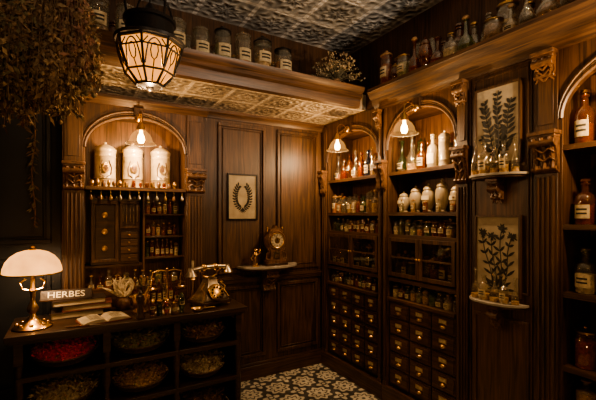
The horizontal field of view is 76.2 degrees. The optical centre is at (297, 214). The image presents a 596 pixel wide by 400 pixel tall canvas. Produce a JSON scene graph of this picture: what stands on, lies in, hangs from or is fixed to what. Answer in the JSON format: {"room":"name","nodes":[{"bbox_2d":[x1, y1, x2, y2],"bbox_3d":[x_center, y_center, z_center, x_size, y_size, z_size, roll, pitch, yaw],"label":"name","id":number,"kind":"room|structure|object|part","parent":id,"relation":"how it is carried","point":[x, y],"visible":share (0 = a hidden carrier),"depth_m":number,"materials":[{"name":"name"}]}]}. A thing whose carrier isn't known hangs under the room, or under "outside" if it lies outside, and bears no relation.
{"room":"pharmacy","nodes":[
{"label":"pharmacy","id":0,"kind":"room"},
{"bbox_2d":[25,115,40,227],"bbox_3d":[-1.817,-0.328,2.605,0.072,0.831,0.081,0,0,22],"label":"stem","id":1,"kind":"object","parent":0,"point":[34,148],"visible":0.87,"depth_m":2.61,"materials":[{"name":"plant"}]},
{"bbox_2d":[0,0,347,399],"bbox_3d":[-0.893,-0.130,3.240,3.290,3.260,0.114,0,0,-30],"label":"wall","id":2,"kind":"structure","parent":0,"point":[285,320],"depth_m":3.42,"materials":[{"name":"brown wood"}]},
{"bbox_2d":[88,91,324,132],"bbox_3d":[-1.015,-0.875,3.112,2.950,0.070,0.050,0,0,-30],"label":"crown molding","id":3,"kind":"structure","parent":2,"relation":"attached to","point":[213,113],"depth_m":3.47,"materials":[{"name":"brown wood"}]},
{"bbox_2d":[96,29,364,108],"bbox_3d":[-0.703,-0.975,2.461,2.830,0.150,0.130,0,0,-30],"label":"beam","id":4,"kind":"structure","parent":2,"relation":"attached to","point":[196,65],"depth_m":2.67,"materials":[{"name":"brown wood"}]},
{"bbox_2d":[227,173,257,219],"bbox_3d":[-0.499,-0.163,3.432,0.291,0.415,0.018,0,0,-30],"label":"framed botanical print","id":5,"kind":"object","parent":2,"relation":"attached to","point":[242,189],"visible":1,"depth_m":3.43,"materials":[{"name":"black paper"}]},
{"bbox_2d":[236,262,296,290],"bbox_3d":[-0.237,0.577,3.446,0.600,0.245,0.210,0,0,-30],"label":"shelf","id":6,"kind":"object","parent":2,"relation":"attached to","point":[269,274],"visible":1,"depth_m":3.42,"materials":[{"name":"stone"}]},
{"bbox_2d":[251,248,260,266],"bbox_3d":[-0.378,0.376,3.373,0.064,0.158,0.092,0,0,24],"label":"figurine","id":7,"kind":"object","parent":6,"relation":"on","point":[255,254],"visible":1,"depth_m":3.36,"materials":[{"name":"gold metal"}]},
{"bbox_2d":[262,225,287,265],"bbox_3d":[-0.213,0.272,3.473,0.213,0.364,0.120,0,0,-30],"label":"mantel clock","id":8,"kind":"object","parent":6,"relation":"on","point":[274,239],"visible":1,"depth_m":3.43,"materials":[{"name":"brown wood"}]},
{"bbox_2d":[218,270,321,284],"bbox_3d":[-0.305,0.585,3.541,1.250,0.060,0.030,0,0,-30],"label":"chair rail","id":9,"kind":"object","parent":2,"relation":"attached to","point":[288,275],"visible":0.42,"depth_m":3.51,"materials":[{"name":"brown wood"}]},
{"bbox_2d":[240,348,320,381],"bbox_3d":[-0.306,1.427,3.543,1.250,0.145,0.025,0,0,-30],"label":"baseboard","id":10,"kind":"structure","parent":2,"relation":"attached to","point":[263,368],"depth_m":3.61,"materials":[{"name":"brown wood"}]},
{"bbox_2d":[88,64,365,124],"bbox_3d":[-0.856,-0.975,2.840,2.950,0.130,0.680,0,0,-30],"label":"ceiling soffit","id":11,"kind":"structure","parent":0,"point":[179,90],"depth_m":2.97,"materials":[{"name":"metal"}]},
{"bbox_2d":[93,9,108,29],"label":"jars","id":12,"kind":"object","parent":11,"relation":"on","point":[101,17],"depth_m":2.27,"materials":[{"name":"clear glass"}]},
{"bbox_2d":[94,20,274,65],"bbox_3d":[-0.991,-1.196,2.744,1.920,0.311,0.142,0,0,-30],"label":"jars","id":13,"kind":"object","parent":11,"relation":"on","point":[112,24],"visible":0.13,"depth_m":2.59,"materials":[{"name":"clear glass"}]},
{"bbox_2d":[191,36,208,52],"label":"jars","id":14,"kind":"object","parent":11,"relation":"on","point":[201,45],"depth_m":2.59,"materials":[{"name":"clear glass"}]},
{"bbox_2d":[214,26,291,70],"label":"jars","id":15,"kind":"object","parent":11,"relation":"on","point":[224,49],"depth_m":2.82,"materials":[{"name":"clear glass"}]},
{"bbox_2d":[312,51,365,81],"bbox_3d":[0.322,-1.208,3.229,0.432,0.315,0.409,0,0,-30],"label":"dried flower arrangement","id":16,"kind":"object","parent":11,"relation":"on","point":[337,77],"visible":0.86,"depth_m":3.19,"materials":[{"name":"plant"}]},
{"bbox_2d":[142,0,442,55],"bbox_3d":[0.384,-1.730,1.063,3.290,0.060,5.000,0,0,-30],"label":"ceiling","id":17,"kind":"structure","parent":0,"point":[340,26],"depth_m":3.25,"materials":[{"name":"metal"}]},
{"bbox_2d":[113,0,184,90],"bbox_3d":[-0.744,-1.163,1.909,0.336,1.085,0.336,0,0,-30],"label":"hanging lantern","id":18,"kind":"object","parent":17,"relation":"hanging from","point":[149,52],"visible":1,"depth_m":1.81,"materials":[{"name":"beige glass"}]},
{"bbox_3d":[-1.221,-1.453,1.426,0.850,0.494,0.350,0,0,-30],"label":"pole","id":19,"kind":"object","parent":17,"relation":"attached to","visible":0},
{"bbox_2d":[0,0,29,119],"bbox_3d":[-1.084,-0.779,1.370,0.222,0.849,0.185,0,0,-2],"label":"bundle","id":20,"kind":"object","parent":19,"relation":"hanging from","point":[6,81],"visible":0.43,"depth_m":1.36,"materials":[{"name":"brown plant"}]},
{"bbox_2d":[0,98,33,122],"bbox_3d":[-1.211,-0.788,1.591,0.244,0.833,0.218,0,0,-30],"label":"bundle","id":21,"kind":"object","parent":19,"relation":"hanging from","point":[12,98],"visible":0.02,"depth_m":1.58,"materials":[{"name":"plant"}]},
{"bbox_2d":[0,76,34,134],"bbox_3d":[-1.114,-0.762,1.469,0.205,0.884,0.243,0,0,8],"label":"bundle","id":22,"kind":"object","parent":19,"relation":"hanging from","point":[24,108],"visible":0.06,"depth_m":1.48,"materials":[{"name":"brown plant"}]},
{"bbox_2d":[0,0,50,90],"bbox_3d":[-1.007,-0.825,1.408,0.201,0.757,0.228,0,0,-30],"label":"bundle","id":23,"kind":"object","parent":19,"relation":"hanging from","point":[15,15],"visible":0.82,"depth_m":1.35,"materials":[{"name":"brown plant"}]},
{"bbox_2d":[12,99,49,122],"bbox_3d":[-1.137,-0.804,1.618,0.210,0.801,0.223,0,0,-30],"label":"bundle","id":24,"kind":"object","parent":19,"relation":"hanging from","point":[30,103],"visible":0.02,"depth_m":1.64,"materials":[{"name":"plant"}]},
{"bbox_2d":[18,73,56,114],"bbox_3d":[-1.048,-0.810,1.525,0.203,0.787,0.228,0,0,-30],"label":"bundle","id":25,"kind":"object","parent":19,"relation":"hanging from","point":[38,99],"visible":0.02,"depth_m":1.53,"materials":[{"name":"brown plant"}]},
{"bbox_2d":[10,0,81,111],"bbox_3d":[-0.949,-0.800,1.447,0.198,0.809,0.228,0,0,0],"label":"bundle","id":26,"kind":"object","parent":19,"relation":"hanging from","point":[53,75],"visible":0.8,"depth_m":1.40,"materials":[{"name":"brown plant"}]},
{"bbox_2d":[33,88,78,125],"bbox_3d":[-1.071,-0.801,1.667,0.217,0.807,0.227,0,0,-30],"label":"bundle","id":27,"kind":"object","parent":19,"relation":"hanging from","point":[51,119],"visible":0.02,"depth_m":1.69,"materials":[{"name":"plant"}]},
{"bbox_2d":[27,66,91,124],"bbox_3d":[-0.985,-0.787,1.564,0.242,0.833,0.219,0,0,-30],"label":"bundle","id":28,"kind":"object","parent":19,"relation":"hanging from","point":[68,113],"visible":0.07,"depth_m":1.56,"materials":[{"name":"green plant"}]},
{"bbox_2d":[48,0,97,80],"bbox_3d":[-0.883,-0.862,1.483,0.183,0.685,0.201,0,0,-30],"label":"bundle","id":29,"kind":"object","parent":19,"relation":"hanging from","point":[81,32],"visible":0.87,"depth_m":1.45,"materials":[{"name":"plant"}]},
{"bbox_2d":[65,0,105,104],"bbox_3d":[-0.916,-0.834,1.600,0.203,0.740,0.210,0,0,-30],"label":"bundle","id":30,"kind":"object","parent":19,"relation":"hanging from","point":[96,69],"visible":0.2,"depth_m":1.60,"materials":[{"name":"plant"}]},
{"bbox_2d":[225,363,380,399],"bbox_3d":[0.384,1.530,1.063,3.290,0.060,5.000,0,0,-30],"label":"floor","id":31,"kind":"structure","parent":0,"point":[317,381],"depth_m":3.30,"materials":[{"name":"tile"}]},
{"bbox_2d":[3,295,247,399],"bbox_3d":[-1.070,1.075,2.546,1.383,0.850,0.470,0,0,-30],"label":"counter","id":32,"kind":"object","parent":31,"relation":"on","point":[105,359],"visible":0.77,"depth_m":2.43,"materials":[{"name":"brown wood"}]},
{"bbox_2d":[1,245,61,331],"bbox_3d":[-1.535,0.412,2.199,0.292,0.475,0.292,0,0,-30],"label":"table lamp","id":33,"kind":"object","parent":32,"relation":"on","point":[32,262],"visible":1,"depth_m":2.13,"materials":[{"name":"white glass"}]},
{"bbox_2d":[29,336,98,367],"bbox_3d":[-1.410,0.803,2.303,0.365,0.168,0.274,0,0,-30],"label":"basket","id":34,"kind":"object","parent":32,"relation":"on","point":[60,353],"visible":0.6,"depth_m":2.23,"materials":[{"name":"wicker"}]},
{"bbox_2d":[28,371,100,399],"bbox_3d":[-1.408,1.038,2.297,0.347,0.190,0.308,0,0,-1],"label":"basket","id":35,"kind":"object","parent":32,"relation":"on","point":[81,386],"visible":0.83,"depth_m":2.25,"materials":[{"name":"wicker"}]},
{"bbox_2d":[50,292,111,320],"bbox_3d":[-1.417,0.594,2.494,0.357,0.112,0.179,0,0,-30],"label":"book stack","id":36,"kind":"object","parent":32,"relation":"on","point":[75,308],"visible":0.89,"depth_m":2.42,"materials":[{"name":"paper"}]},
{"bbox_2d":[39,288,93,301],"bbox_3d":[-1.481,0.505,2.443,0.290,0.062,0.103,0,0,-22],"label":"name plaque","id":37,"kind":"object","parent":36,"relation":"on","point":[82,293],"visible":1,"depth_m":2.40,"materials":[{"name":"wood"}]},
{"bbox_2d":[66,324,100,327],"bbox_3d":[-1.238,0.644,2.216,0.206,0.010,0.010,0,0,-16],"label":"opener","id":38,"kind":"object","parent":32,"relation":"on","point":[88,324],"visible":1,"depth_m":2.21,"materials":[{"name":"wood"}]},
{"bbox_2d":[75,311,131,326],"bbox_3d":[-1.202,0.635,2.353,0.280,0.028,0.170,0,0,-42],"label":"open book","id":39,"kind":"object","parent":32,"relation":"on","point":[112,316],"visible":1,"depth_m":2.32,"materials":[{"name":"beige paper"}]},
{"bbox_2d":[102,277,134,309],"bbox_3d":[-1.225,0.537,2.605,0.100,0.224,0.193,0,0,44],"label":"pot","id":40,"kind":"object","parent":32,"relation":"on","point":[122,302],"visible":1,"depth_m":2.60,"materials":[{"name":"brown wood"}]},
{"bbox_2d":[111,359,168,392],"bbox_3d":[-1.044,1.048,2.518,0.365,0.169,0.273,0,0,-30],"label":"basket","id":41,"kind":"object","parent":32,"relation":"on","point":[142,376],"visible":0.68,"depth_m":2.45,"materials":[{"name":"wicker"}]},
{"bbox_2d":[135,290,144,318],"bbox_3d":[-0.994,0.559,2.394,0.060,0.180,0.060,0,0,-30],"label":"pepper mill","id":42,"kind":"object","parent":32,"relation":"on","point":[140,298],"visible":1,"depth_m":2.38,"materials":[{"name":"brown wood"}]},
{"bbox_2d":[111,326,169,353],"bbox_3d":[-1.041,0.795,2.513,0.374,0.185,0.292,0,0,-30],"label":"basket","id":43,"kind":"object","parent":32,"relation":"on","point":[138,341],"visible":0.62,"depth_m":2.44,"materials":[{"name":"wicker"}]},
{"bbox_2d":[129,286,151,313],"bbox_3d":[-1.054,0.562,2.539,0.136,0.175,0.132,0,0,-30],"label":"mortar","id":44,"kind":"object","parent":32,"relation":"on","point":[146,295],"visible":0.71,"depth_m":2.52,"materials":[{"name":"gold metal"}]},
{"bbox_2d":[149,267,185,306],"bbox_3d":[-0.946,0.512,2.747,0.280,0.275,0.124,0,0,-30],"label":"balance scale","id":45,"kind":"object","parent":32,"relation":"on","point":[167,268],"visible":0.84,"depth_m":2.74,"materials":[{"name":"gold metal"}]},
{"bbox_2d":[187,261,194,300],"bbox_3d":[-0.801,0.498,2.896,0.084,0.302,0.082,0,0,-30],"label":"brass candlestick","id":46,"kind":"object","parent":32,"relation":"on","point":[192,279],"visible":0.54,"depth_m":2.89,"materials":[{"name":"metal"}]},
{"bbox_2d":[180,349,224,377],"bbox_3d":[-0.686,1.039,2.724,0.342,0.187,0.302,0,0,-30],"label":"basket","id":47,"kind":"object","parent":32,"relation":"on","point":[202,364],"visible":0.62,"depth_m":2.66,"materials":[{"name":"wicker"}]},
{"bbox_2d":[180,384,224,399],"bbox_3d":[-0.682,1.299,2.725,0.348,0.187,0.282,0,0,-30],"label":"basket","id":48,"kind":"object","parent":32,"relation":"on","point":[213,392],"visible":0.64,"depth_m":2.70,"materials":[{"name":"wicker"}]},
{"bbox_2d":[192,306,214,311],"bbox_3d":[-0.642,0.637,2.583,0.162,0.024,0.058,0,0,-30],"label":"scoop","id":49,"kind":"object","parent":32,"relation":"on","point":[200,308],"visible":1,"depth_m":2.57,"materials":[{"name":"gold metal"}]},
{"bbox_2d":[181,318,226,342],"bbox_3d":[-0.696,0.791,2.720,0.350,0.193,0.299,0,0,-30],"label":"basket","id":50,"kind":"object","parent":32,"relation":"on","point":[202,331],"visible":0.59,"depth_m":2.65,"materials":[{"name":"wicker"}]},
{"bbox_2d":[184,263,232,308],"bbox_3d":[-0.631,0.500,2.740,0.221,0.298,0.396,0,0,42],"label":"telephone","id":51,"kind":"object","parent":32,"relation":"on","point":[209,292],"visible":0.99,"depth_m":2.70,"materials":[{"name":"gold metal"}]},
{"bbox_2d":[61,92,208,306],"bbox_3d":[-1.203,0.331,2.859,1.010,2.338,0.292,0,0,-30],"label":"display cabinet","id":52,"kind":"object","parent":31,"relation":"on","point":[106,238],"visible":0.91,"depth_m":2.84,"materials":[{"name":"brown wood"}]},
{"bbox_2d":[87,272,128,288],"bbox_3d":[-1.358,0.466,2.718,0.260,0.101,0.063,0,0,-30],"label":"bottles","id":53,"kind":"object","parent":52,"relation":"in","point":[108,284],"depth_m":2.70,"materials":[{"name":"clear glass"}]},
{"bbox_2d":[92,193,135,198],"bbox_3d":[-1.352,-0.144,2.803,0.296,0.045,0.035,0,0,-30],"label":"bottles","id":54,"kind":"object","parent":52,"relation":"in","point":[93,195],"visible":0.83,"depth_m":2.81,"materials":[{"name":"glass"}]},
{"bbox_2d":[94,142,170,187],"bbox_3d":[-1.234,-0.370,2.857,0.534,0.340,0.158,0,0,-30],"label":"jars","id":55,"kind":"object","parent":52,"relation":"in","point":[104,154],"visible":0.82,"depth_m":2.79,"materials":[{"name":"white ceramic"}]},
{"bbox_2d":[89,178,176,188],"bbox_3d":[-1.187,-0.230,2.775,0.593,0.059,0.037,0,0,-30],"label":"pots","id":56,"kind":"object","parent":52,"relation":"in","point":[91,182],"visible":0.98,"depth_m":2.76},
{"bbox_2d":[126,111,145,143],"bbox_3d":[-1.103,-0.616,2.668,0.204,0.240,0.216,0,0,-30],"label":"lamp","id":57,"kind":"object","parent":52,"relation":"attached to","point":[138,118],"visible":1,"depth_m":2.65,"materials":[{"name":"gold metal"}]},
{"bbox_2d":[89,190,183,200],"bbox_3d":[-1.165,-0.140,2.784,0.648,0.070,0.028,0,0,-30],"label":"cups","id":58,"kind":"object","parent":52,"relation":"attached to","point":[90,195],"visible":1,"depth_m":2.76,"materials":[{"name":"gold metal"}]},
{"bbox_2d":[136,270,176,285],"bbox_3d":[-1.076,0.463,2.883,0.286,0.107,0.063,0,0,-30],"label":"bottles","id":59,"kind":"object","parent":52,"relation":"in","point":[158,276],"depth_m":2.87,"materials":[{"name":"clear glass"}]},
{"bbox_2d":[145,221,175,235],"bbox_3d":[-1.075,0.102,2.980,0.234,0.115,0.044,0,0,-30],"label":"bottles","id":60,"kind":"object","parent":52,"relation":"in","point":[149,230],"visible":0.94,"depth_m":2.96,"materials":[{"name":"orange glass"}]},
{"bbox_2d":[145,239,177,256],"bbox_3d":[-1.067,0.251,2.981,0.248,0.138,0.041,0,0,-30],"label":"bottles","id":61,"kind":"object","parent":52,"relation":"in","point":[150,250],"visible":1,"depth_m":2.96,"materials":[{"name":"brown glass"}]},
{"bbox_2d":[145,196,177,213],"bbox_3d":[-1.069,-0.081,2.981,0.246,0.142,0.046,0,0,-30],"label":"bottles","id":62,"kind":"object","parent":52,"relation":"in","point":[147,207],"visible":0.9,"depth_m":2.96,"materials":[{"name":"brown glass"}]},
{"bbox_2d":[317,108,383,398],"bbox_3d":[0.581,0.300,3.554,0.399,2.400,0.897,0,0,-30],"label":"tall cabinet","id":63,"kind":"object","parent":31,"relation":"on","point":[352,316],"visible":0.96,"depth_m":3.55,"materials":[{"name":"brown wood"}]},
{"bbox_2d":[326,124,348,150],"bbox_3d":[0.357,-0.696,3.402,0.216,0.240,0.204,0,0,-30],"label":"lamp","id":64,"kind":"object","parent":63,"relation":"attached to","point":[337,138],"visible":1,"depth_m":3.39,"materials":[{"name":"gold metal"}]},
{"bbox_2d":[332,190,377,212],"bbox_3d":[0.590,-0.121,3.562,0.250,0.201,0.663,0,0,-30],"label":"bottles","id":65,"kind":"object","parent":63,"relation":"in","point":[362,204],"visible":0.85,"depth_m":3.49,"materials":[{"name":"clear glass"}]},
{"bbox_2d":[332,270,377,291],"bbox_3d":[0.586,0.588,3.552,0.229,0.132,0.671,0,0,-30],"label":"bottles","id":66,"kind":"object","parent":63,"relation":"in","point":[369,283],"visible":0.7,"depth_m":3.45,"materials":[{"name":"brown glass"}]},
{"bbox_2d":[334,147,376,179],"bbox_3d":[0.606,-0.490,3.546,0.190,0.299,0.692,0,0,-30],"label":"bottles","id":67,"kind":"object","parent":63,"relation":"in","point":[363,168],"visible":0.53,"depth_m":3.52,"materials":[{"name":"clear glass"}]},
{"bbox_2d":[333,242,377,273],"bbox_3d":[0.609,0.375,3.550,0.245,0.249,0.702,0,0,-30],"label":"bottles","id":68,"kind":"object","parent":63,"relation":"in","point":[360,259],"visible":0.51,"depth_m":3.52,"materials":[{"name":"orange glass"}]},
{"bbox_2d":[333,217,377,232],"bbox_3d":[0.600,0.085,3.552,0.230,0.139,0.687,0,0,-30],"label":"bottles","id":69,"kind":"object","parent":63,"relation":"in","point":[366,225],"visible":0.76,"depth_m":3.48,"materials":[{"name":"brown glass"}]},
{"bbox_2d":[377,80,471,399],"bbox_3d":[1.010,0.300,2.823,0.399,2.400,0.792,0,0,-30],"label":"tall cabinet","id":70,"kind":"object","parent":31,"relation":"on","point":[427,350],"visible":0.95,"depth_m":2.79,"materials":[{"name":"brown wood"}]},
{"bbox_2d":[391,101,418,136],"bbox_3d":[0.762,-0.696,2.712,0.216,0.240,0.204,0,0,-30],"label":"lamp","id":71,"kind":"object","parent":70,"relation":"attached to","point":[404,118],"visible":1,"depth_m":2.70,"materials":[{"name":"gold metal"}]},
{"bbox_2d":[393,283,455,311],"bbox_3d":[0.995,0.588,2.854,0.230,0.132,0.602,0,0,-30],"label":"bottles","id":72,"kind":"object","parent":70,"relation":"in","point":[429,297],"visible":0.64,"depth_m":2.81,"materials":[{"name":"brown glass"}]},
{"bbox_2d":[394,217,455,237],"bbox_3d":[1.004,0.084,2.863,0.228,0.141,0.593,0,0,-30],"label":"bottles","id":73,"kind":"object","parent":70,"relation":"in","point":[446,228],"visible":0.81,"depth_m":2.78,"materials":[{"name":"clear glass"}]},
{"bbox_2d":[394,250,455,287],"bbox_3d":[1.011,0.377,2.871,0.239,0.244,0.588,0,0,-30],"label":"bottles","id":74,"kind":"object","parent":70,"relation":"in","point":[436,271],"visible":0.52,"depth_m":2.77,"materials":[{"name":"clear glass"}]},
{"bbox_2d":[397,179,455,211],"bbox_3d":[0.958,-0.141,2.826,0.134,0.240,0.588,0,0,-30],"label":"jars","id":75,"kind":"object","parent":70,"relation":"in","point":[428,198],"visible":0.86,"depth_m":2.79,"materials":[{"name":"white ceramic"}]},
{"bbox_2d":[397,131,455,170],"bbox_3d":[1.007,-0.495,2.861,0.193,0.310,0.582,0,0,-30],"label":"bottles","id":76,"kind":"object","parent":70,"relation":"in","point":[433,155],"visible":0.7,"depth_m":2.77,"materials":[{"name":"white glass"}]},
{"bbox_2d":[526,37,595,399],"bbox_3d":[1.662,0.300,1.712,0.399,2.400,1.025,0,0,-30],"label":"tall cabinet","id":77,"kind":"object","parent":31,"relation":"on","point":[559,163],"visible":0.96,"depth_m":2.00,"materials":[{"name":"brown wood"}]},
{"bbox_2d":[574,325,595,370],"bbox_3d":[1.603,0.642,1.727,0.099,0.276,0.609,0,0,-30],"label":"bottles","id":78,"kind":"object","parent":77,"relation":"in","point":[584,337],"visible":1,"depth_m":1.91,"materials":[{"name":"orange glass"}]},
{"bbox_2d":[574,89,595,142],"bbox_3d":[1.606,-0.502,1.723,0.098,0.284,0.620,0,0,-30],"label":"bottles","id":79,"kind":"object","parent":77,"relation":"in","point":[585,115],"visible":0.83,"depth_m":1.92,"materials":[{"name":"orange glass"}]},
{"bbox_2d":[574,178,595,224],"bbox_3d":[1.607,-0.100,1.721,0.102,0.300,0.624,0,0,-30],"label":"bottles","id":80,"kind":"object","parent":77,"relation":"in","point":[585,201],"visible":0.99,"depth_m":1.92,"materials":[{"name":"orange glass"}]},
{"bbox_2d":[574,378,595,399],"bbox_3d":[1.610,0.907,1.724,0.100,0.134,0.621,0,0,-30],"label":"bottles","id":81,"kind":"object","parent":77,"relation":"in","point":[581,394],"visible":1,"depth_m":1.94,"materials":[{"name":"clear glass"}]},
{"bbox_2d":[575,248,595,293],"bbox_3d":[1.612,0.260,1.711,0.103,0.280,0.646,0,0,-30],"label":"bottles","id":82,"kind":"object","parent":77,"relation":"in","point":[585,283],"visible":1,"depth_m":1.92,"materials":[{"name":"clear glass"}]},
{"bbox_2d":[348,0,552,96],"bbox_3d":[1.837,-0.130,1.916,0.080,3.260,5.160,0,0,-30],"label":"wall","id":83,"kind":"structure","parent":0,"point":[441,19],"depth_m":3.13,"materials":[{"name":"brown wood"}]},
{"bbox_2d":[325,0,595,125],"bbox_3d":[1.608,-0.943,1.782,0.450,0.165,5.000,0,0,-30],"label":"trim","id":84,"kind":"structure","parent":83,"relation":"attached to","point":[573,23],"depth_m":2.21,"materials":[{"name":"brown wood"}]},
{"bbox_3d":[1.608,-0.943,1.782,0.450,0.165,5.000,0,0,-30],"label":"cornice","id":85,"kind":"part","parent":84,"relation":"part of","materials":[{"name":"brown wood"}]},
{"bbox_2d":[472,59,532,399],"bbox_3d":[1.334,0.300,2.334,0.331,2.400,0.370,0,0,-30],"label":"panelling","id":86,"kind":"object","parent":83,"relation":"attached to","point":[502,360],"visible":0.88,"depth_m":2.20,"materials":[{"name":"brown wood"}]},
{"bbox_2d":[474,215,521,298],"bbox_3d":[1.179,0.235,2.252,0.018,0.470,0.285,0,0,-30],"label":"framed botanical print","id":87,"kind":"object","parent":86,"relation":"attached to","point":[497,238],"visible":1,"depth_m":2.25,"materials":[{"name":"beige paper"}]},
{"bbox_2d":[474,77,521,166],"bbox_3d":[1.179,-0.535,2.252,0.018,0.470,0.285,0,0,-30],"label":"framed botanical print","id":88,"kind":"object","parent":86,"relation":"attached to","point":[497,108],"visible":0.98,"depth_m":2.24,"materials":[{"name":"beige paper"}]},
{"bbox_2d":[469,171,528,203],"bbox_3d":[1.134,-0.153,2.217,0.130,0.173,0.350,0,0,-30],"label":"shelf","id":89,"kind":"object","parent":86,"relation":"attached to","point":[495,181],"visible":1,"depth_m":2.20,"materials":[{"name":"wood"}]},
{"bbox_2d":[469,295,528,329],"bbox_3d":[1.134,0.587,2.217,0.130,0.173,0.350,0,0,-30],"label":"shelf","id":90,"kind":"object","parent":86,"relation":"attached to","point":[495,310],"visible":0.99,"depth_m":2.20,"materials":[{"name":"stone"}]},
{"bbox_2d":[372,47,557,128],"bbox_3d":[1.191,-0.781,2.174,0.054,0.158,2.215,0,0,-30],"label":"corbels","id":91,"kind":"object","parent":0,"point":[543,63],"depth_m":2.02,"materials":[{"name":"brown wood"}]}
]}

